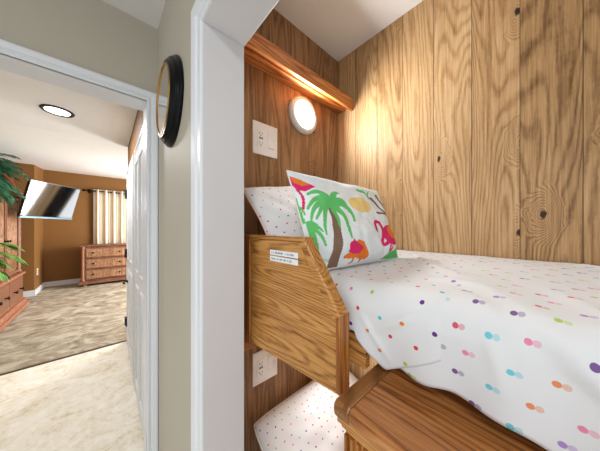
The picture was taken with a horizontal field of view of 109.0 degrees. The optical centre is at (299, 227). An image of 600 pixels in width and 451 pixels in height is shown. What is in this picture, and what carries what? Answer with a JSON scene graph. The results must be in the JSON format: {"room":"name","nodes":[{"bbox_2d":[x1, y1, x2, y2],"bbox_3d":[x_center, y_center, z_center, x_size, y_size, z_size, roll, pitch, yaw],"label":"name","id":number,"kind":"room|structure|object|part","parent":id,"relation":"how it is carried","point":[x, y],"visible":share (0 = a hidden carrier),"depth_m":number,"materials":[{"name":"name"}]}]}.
{"room":"hallway bunk nook","nodes":[
{"label":"hallway bunk nook","id":0,"kind":"room"},
{"bbox_2d":[0,280,142,450],"bbox_3d":[-1.859,1.422,2.363,5.000,0.056,9.800,0,0,-42],"label":"floor","id":1,"kind":"structure","parent":0,"point":[87,401],"depth_m":2.02,"materials":[{"name":"beige carpet"}]},
{"bbox_2d":[0,235,28,282],"bbox_3d":[-3.677,0.674,2.169,1.139,1.440,0.901,0,0,-42],"label":"potted palm","id":2,"kind":"object","parent":1,"relation":"on","point":[3,275],"visible":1,"depth_m":2.57,"materials":[{"name":"green plant"}]},
{"bbox_2d":[0,173,29,331],"bbox_3d":[-4.584,0.247,3.018,0.705,2.294,1.620,0,0,-42],"label":"armoire","id":3,"kind":"object","parent":1,"relation":"on","point":[12,302],"visible":0.79,"depth_m":3.33,"materials":[{"name":"orange wood"}]},
{"bbox_3d":[-4.188,0.120,2.958,0.020,1.240,0.600,0,0,-42],"label":"door frame","id":4,"kind":"part","parent":3,"relation":"part of","materials":[{"name":"red wood"}]},
{"bbox_3d":[-4.138,1.015,2.956,0.016,0.370,0.670,0,0,-42],"label":"drawer","id":5,"kind":"part","parent":3,"relation":"part of","materials":[{"name":"red wood"}]},
{"bbox_3d":[-4.603,0.120,3.418,0.020,1.240,0.600,0,0,-42],"label":"door frame","id":6,"kind":"part","parent":3,"relation":"part of","materials":[{"name":"red wood"}]},
{"bbox_3d":[-4.599,0.782,3.004,0.665,0.035,1.540,0,0,-42],"label":"moulding","id":7,"kind":"part","parent":3,"relation":"part of","materials":[{"name":"brown wood"}]},
{"bbox_3d":[-4.603,-0.565,3.001,0.655,0.070,1.540,0,0,-42],"label":"cornice","id":8,"kind":"part","parent":3,"relation":"part of","materials":[{"name":"brown wood"}]},
{"bbox_3d":[-4.599,1.015,3.468,0.016,0.370,0.670,0,0,-42],"label":"drawer","id":9,"kind":"part","parent":3,"relation":"part of","materials":[{"name":"red wood"}]},
{"bbox_2d":[0,153,32,205],"bbox_3d":[-4.099,-0.654,2.842,0.698,0.725,1.323,0,0,-42],"label":"potted fern","id":10,"kind":"object","parent":3,"relation":"on","point":[8,168],"visible":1,"depth_m":2.92,"materials":[{"name":"plant"}]},
{"bbox_3d":[-4.852,0.117,3.678,0.090,1.294,0.090,0,0,-42],"label":"corner post","id":11,"kind":"part","parent":3,"relation":"part of","materials":[{"name":"red wood"}]},
{"bbox_2d":[5,162,42,290],"bbox_3d":[-6.168,0.005,4.370,1.080,2.790,0.850,0,0,-42],"label":"wall pier","id":12,"kind":"object","parent":1,"relation":"on","point":[31,228],"visible":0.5,"depth_m":4.39,"materials":[{"name":"brown paint"}]},
{"bbox_2d":[17,179,80,219],"bbox_3d":[-4.734,-0.468,4.060,1.690,0.610,0.755,0,0,38],"label":"television","id":13,"kind":"object","parent":12,"relation":"attached to","point":[49,200],"visible":0.96,"depth_m":3.68,"materials":[{"name":"black metal"}]},
{"bbox_3d":[-4.426,-0.176,3.769,0.012,0.028,0.890,0,0,-8],"label":"trim","id":14,"kind":"part","parent":13,"relation":"part of","materials":[{"name":"silver metal"}]},
{"bbox_2d":[0,340,126,375],"bbox_3d":[-3.034,1.401,1.867,2.390,0.018,0.025,0,0,-42],"label":"trim","id":15,"kind":"structure","parent":1,"relation":"on","point":[124,340],"depth_m":2.28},
{"bbox_2d":[78,243,126,286],"bbox_3d":[-4.841,0.902,5.585,1.300,0.984,0.480,0,0,-42],"label":"dresser","id":16,"kind":"object","parent":1,"relation":"on","point":[100,263],"visible":0.61,"depth_m":5.30,"materials":[{"name":"red wood"}]},
{"bbox_3d":[-5.137,0.854,5.063,0.072,0.820,0.072,0,0,-42],"label":"corner post","id":17,"kind":"part","parent":16,"relation":"part of","materials":[{"name":"brown wood"}]},
{"bbox_3d":[-4.714,0.598,5.445,1.050,0.235,0.018,0,0,-42],"label":"drawer","id":18,"kind":"part","parent":16,"relation":"part of","materials":[{"name":"brown wood"}]},
{"bbox_3d":[-4.714,0.858,5.445,1.050,0.235,0.018,0,0,-42],"label":"drawer","id":19,"kind":"part","parent":16,"relation":"part of","materials":[{"name":"brown wood"}]},
{"bbox_3d":[-4.714,1.117,5.445,1.050,0.235,0.018,0,0,-42],"label":"drawer","id":20,"kind":"part","parent":16,"relation":"part of","materials":[{"name":"brown wood"}]},
{"bbox_2d":[334,364,546,450],"bbox_3d":[0.569,0.850,-0.062,0.178,1.100,1.332,0,0,-42],"label":"wooden step","id":21,"kind":"structure","parent":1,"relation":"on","point":[384,410],"depth_m":0.34,"materials":[{"name":"brown wood"}]},
{"bbox_3d":[0.101,0.881,0.362,0.015,1.038,0.054,0,0,-42],"label":"fluted post","id":22,"kind":"part","parent":21,"relation":"part of","materials":[{"name":"brown wood"}]},
{"bbox_3d":[0.513,0.346,-0.101,0.022,0.032,1.313,0,0,-42],"label":"moulding","id":23,"kind":"part","parent":21,"relation":"part of","materials":[{"name":"brown wood"}]},
{"bbox_3d":[0.719,1.235,0.304,0.475,0.330,2.030,0,0,-42],"label":"platform","id":24,"kind":"object","parent":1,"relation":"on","visible":0},
{"bbox_3d":[0.717,0.997,0.302,0.460,0.144,2.010,0,0,-42],"label":"mattress","id":25,"kind":"object","parent":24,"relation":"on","visible":0},
{"bbox_2d":[254,371,357,450],"bbox_3d":[0.151,0.813,0.836,0.562,0.191,0.431,0,0,-42],"label":"bed pillow","id":26,"kind":"object","parent":25,"relation":"on","point":[306,420],"visible":0.43,"depth_m":0.81,"materials":[{"name":"white fabric"}]},
{"bbox_2d":[0,0,157,93],"bbox_3d":[-1.643,0.200,0.323,2.390,2.400,0.120,0,0,-42],"label":"wall","id":27,"kind":"structure","parent":0,"point":[97,36],"depth_m":0.91,"materials":[{"name":"beige paint"}]},
{"bbox_2d":[0,39,157,450],"bbox_3d":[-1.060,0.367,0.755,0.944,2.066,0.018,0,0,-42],"label":"trim","id":28,"kind":"structure","parent":27,"relation":"attached to","point":[15,51],"depth_m":1.05,"materials":[{"name":"white paint"}]},
{"bbox_2d":[0,0,164,178],"bbox_3d":[-1.875,-1.225,2.382,5.000,0.450,9.850,0,0,-42],"label":"ceiling","id":29,"kind":"structure","parent":0,"point":[95,142],"depth_m":2.11,"materials":[{"name":"white paint"}]},
{"bbox_2d":[39,104,74,117],"bbox_3d":[-2.067,-0.995,1.825,0.204,0.010,0.204,0,0,-42],"label":"recessed light","id":30,"kind":"object","parent":29,"relation":"in","point":[55,110],"visible":1,"depth_m":1.82,"materials":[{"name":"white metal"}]},
{"bbox_2d":[43,170,126,281],"bbox_3d":[-5.104,0.000,5.968,5.000,2.800,0.100,0,0,-42],"label":"wall","id":31,"kind":"structure","parent":0,"point":[62,238],"depth_m":5.35,"materials":[{"name":"brown paint"}]},
{"bbox_2d":[23,278,80,296],"bbox_3d":[-4.780,1.340,5.608,4.800,0.120,0.868,0,0,-42],"label":"baseboard","id":32,"kind":"structure","parent":31,"relation":"attached to","point":[37,290],"depth_m":5.09,"materials":[{"name":"white paint"}]},
{"bbox_2d":[82,189,124,193],"bbox_3d":[-5.020,-0.960,5.885,1.385,0.100,0.134,0,0,-42],"label":"curtain rod","id":33,"kind":"object","parent":31,"relation":"attached to","point":[88,190],"visible":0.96,"depth_m":5.55,"materials":[{"name":"black metal"}]},
{"bbox_2d":[93,189,126,243],"bbox_3d":[-4.932,0.045,5.919,1.132,2.110,0.082,0,0,-42],"label":"curtain","id":34,"kind":"object","parent":33,"relation":"hanging from","point":[109,209],"visible":0.37,"depth_m":5.77,"materials":[{"name":"fabric"}]},
{"bbox_2d":[128,0,194,450],"bbox_3d":[-0.328,0.200,0.728,0.107,2.400,5.320,0,0,-42],"label":"wall","id":35,"kind":"structure","parent":0,"point":[174,30],"depth_m":0.80,"materials":[{"name":"beige paint"}]},
{"bbox_2d":[123,153,133,382],"bbox_3d":[-1.809,0.362,2.247,0.062,2.076,0.893,0,0,-42],"label":"door","id":36,"kind":"structure","parent":35,"relation":"in","point":[129,193],"depth_m":2.21,"materials":[{"name":"white paint"}]},
{"bbox_3d":[-1.793,0.382,2.261,0.020,2.013,0.794,0,0,-42],"label":"panel","id":37,"kind":"part","parent":36,"relation":"part of","materials":[{"name":"white paint"}]},
{"bbox_3d":[-1.793,0.362,2.261,0.018,2.076,0.893,0,0,-42],"label":"casing","id":38,"kind":"part","parent":36,"relation":"part of","materials":[{"name":"white paint"}]},
{"bbox_2d":[134,126,142,431],"bbox_3d":[-1.178,0.362,1.577,0.020,2.076,0.773,0,0,-42],"label":"door","id":39,"kind":"structure","parent":35,"relation":"in","point":[138,152],"depth_m":1.60,"materials":[{"name":"white paint"}]},
{"bbox_2d":[156,54,183,146],"bbox_3d":[-0.509,-0.482,0.820,0.038,0.328,0.328,0,0,-42],"label":"wall mirror","id":40,"kind":"object","parent":35,"relation":"attached to","point":[170,89],"visible":1,"depth_m":0.74,"materials":[{"name":"black paint"}]},
{"bbox_3d":[-0.512,-0.482,0.818,0.022,0.238,0.238,0,0,-42],"label":"glass","id":41,"kind":"part","parent":40,"relation":"part of","materials":[{"name":"mirror"}]},
{"bbox_2d":[191,0,211,450],"bbox_3d":[0.373,0.397,-0.143,0.018,2.007,2.016,0,0,-42],"label":"trim","id":42,"kind":"structure","parent":35,"relation":"attached to","point":[200,7],"depth_m":0.58,"materials":[{"name":"white paint"}]},
{"bbox_2d":[202,0,278,450],"bbox_3d":[0.415,0.426,-0.102,0.116,1.947,1.892,0,0,-42],"label":"trim","id":43,"kind":"structure","parent":35,"relation":"attached to","point":[227,25],"depth_m":0.58,"materials":[{"name":"paint"}]},
{"bbox_2d":[244,8,337,450],"bbox_3d":[-0.043,0.220,0.998,0.678,2.360,0.020,0,0,-42],"label":"wall","id":44,"kind":"structure","parent":0,"point":[267,99],"depth_m":0.94,"materials":[{"name":"brown wood"}]},
{"bbox_2d":[244,341,256,351],"bbox_3d":[-0.029,0.423,0.982,0.670,0.087,0.022,0,0,-42],"label":"trim","id":45,"kind":"structure","parent":44,"relation":"attached to","point":[246,346],"depth_m":0.82,"materials":[{"name":"brown wood"}]},
{"bbox_2d":[252,120,276,158],"bbox_3d":[-0.142,-0.365,0.887,0.120,0.132,0.012,0,0,-42],"label":"outlet plate","id":46,"kind":"object","parent":44,"relation":"attached to","point":[264,137],"visible":1,"depth_m":0.88,"materials":[{"name":"white plastic"}]},
{"bbox_2d":[257,129,263,146],"bbox_3d":[-0.159,-0.365,0.870,0.032,0.068,0.003,0,0,-42],"label":"receptacle","id":47,"kind":"object","parent":46,"relation":"attached to","point":[260,132],"depth_m":0.87,"materials":[{"name":"white plastic"}]},
{"bbox_2d":[268,133,273,148],"bbox_3d":[-0.121,-0.365,0.900,0.028,0.062,0.004,0,0,-42],"label":"rocker switch","id":48,"kind":"object","parent":46,"relation":"attached to","point":[270,135],"depth_m":0.90,"materials":[{"name":"white plastic"}]},
{"bbox_2d":[252,350,276,386],"bbox_3d":[-0.142,0.567,0.887,0.120,0.132,0.012,0,0,-42],"label":"outlet plate","id":49,"kind":"object","parent":44,"relation":"attached to","point":[264,364],"visible":0.91,"depth_m":0.88,"materials":[{"name":"white plastic"}]},
{"bbox_2d":[257,358,263,377],"bbox_3d":[-0.159,0.567,0.870,0.032,0.068,0.003,0,0,-42],"label":"receptacle","id":50,"kind":"object","parent":49,"relation":"attached to","point":[260,361],"depth_m":0.87,"materials":[{"name":"white plastic"}]},
{"bbox_2d":[268,355,273,371],"bbox_3d":[-0.121,0.567,0.900,0.028,0.062,0.004,0,0,-42],"label":"rocker switch","id":51,"kind":"object","parent":49,"relation":"attached to","point":[270,357],"depth_m":0.90,"materials":[{"name":"white plastic"}]},
{"bbox_2d":[244,32,352,113],"bbox_3d":[0.000,-0.655,0.952,0.676,0.059,0.104,0,0,-42],"label":"wall shelf","id":52,"kind":"object","parent":44,"relation":"attached to","point":[259,52],"visible":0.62,"depth_m":0.90,"materials":[{"name":"red wood"}]},
{"bbox_2d":[288,95,316,134],"bbox_3d":[0.022,-0.540,1.022,0.176,0.176,0.030,0,0,-42],"label":"light","id":53,"kind":"object","parent":44,"relation":"attached to","point":[302,114],"visible":1,"depth_m":1.00,"materials":[{"name":"white plastic"}]},
{"bbox_2d":[274,0,422,60],"bbox_3d":[0.647,-0.953,0.232,0.678,0.015,2.040,0,0,-42],"label":"ceiling","id":54,"kind":"structure","parent":0,"point":[339,27],"depth_m":0.96,"materials":[{"name":"white paint"}]},
{"bbox_2d":[338,0,599,379],"bbox_3d":[0.908,0.220,0.468,0.025,2.360,2.080,0,0,-42],"label":"wall","id":55,"kind":"structure","parent":0,"point":[474,125],"depth_m":0.75,"materials":[{"name":"brown wood"}]},
{"bbox_2d":[244,234,369,395],"bbox_3d":[0.659,0.201,0.250,0.634,0.358,2.030,0,0,-42],"label":"frame","id":56,"kind":"object","parent":55,"relation":"attached to","point":[295,311],"visible":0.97,"depth_m":0.52,"materials":[{"name":"brown wood"}]},
{"bbox_3d":[-0.196,0.201,0.753,0.034,0.358,0.138,0,0,-42],"label":"post","id":57,"kind":"part","parent":56,"relation":"part of","materials":[{"name":"brown wood"}]},
{"bbox_3d":[-0.033,0.201,0.571,0.026,0.337,0.347,0,0,-42],"label":"guard panel","id":58,"kind":"part","parent":56,"relation":"part of","materials":[{"name":"brown wood"}]},
{"bbox_3d":[-0.031,0.248,0.645,0.018,0.032,0.520,0,0,-42],"label":"rail","id":59,"kind":"part","parent":56,"relation":"part of","materials":[{"name":"brown wood"}]},
{"bbox_3d":[-0.031,0.281,0.645,0.018,0.030,0.520,0,0,-42],"label":"rail","id":60,"kind":"part","parent":56,"relation":"part of","materials":[{"name":"brown wood"}]},
{"bbox_2d":[328,250,599,450],"bbox_3d":[0.675,0.188,0.263,0.581,0.192,2.013,0,0,-42],"label":"sheet","id":61,"kind":"object","parent":56,"relation":"on","point":[518,340],"visible":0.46,"depth_m":0.33,"materials":[{"name":"white fabric"}]},
{"bbox_2d":[244,186,303,236],"bbox_3d":[0.056,-0.062,0.880,0.549,0.306,0.173,0,0,-42],"label":"bed pillow","id":62,"kind":"object","parent":61,"relation":"on","point":[275,208],"visible":0.25,"depth_m":0.73,"materials":[{"name":"white fabric"}]},
{"bbox_2d":[286,170,397,269],"bbox_3d":[0.151,-0.026,0.659,0.386,0.272,0.136,0,0,-33],"label":"throw pillow","id":63,"kind":"object","parent":61,"relation":"on","point":[348,225],"visible":0.94,"depth_m":0.59,"materials":[{"name":"fabric"}]}
]}

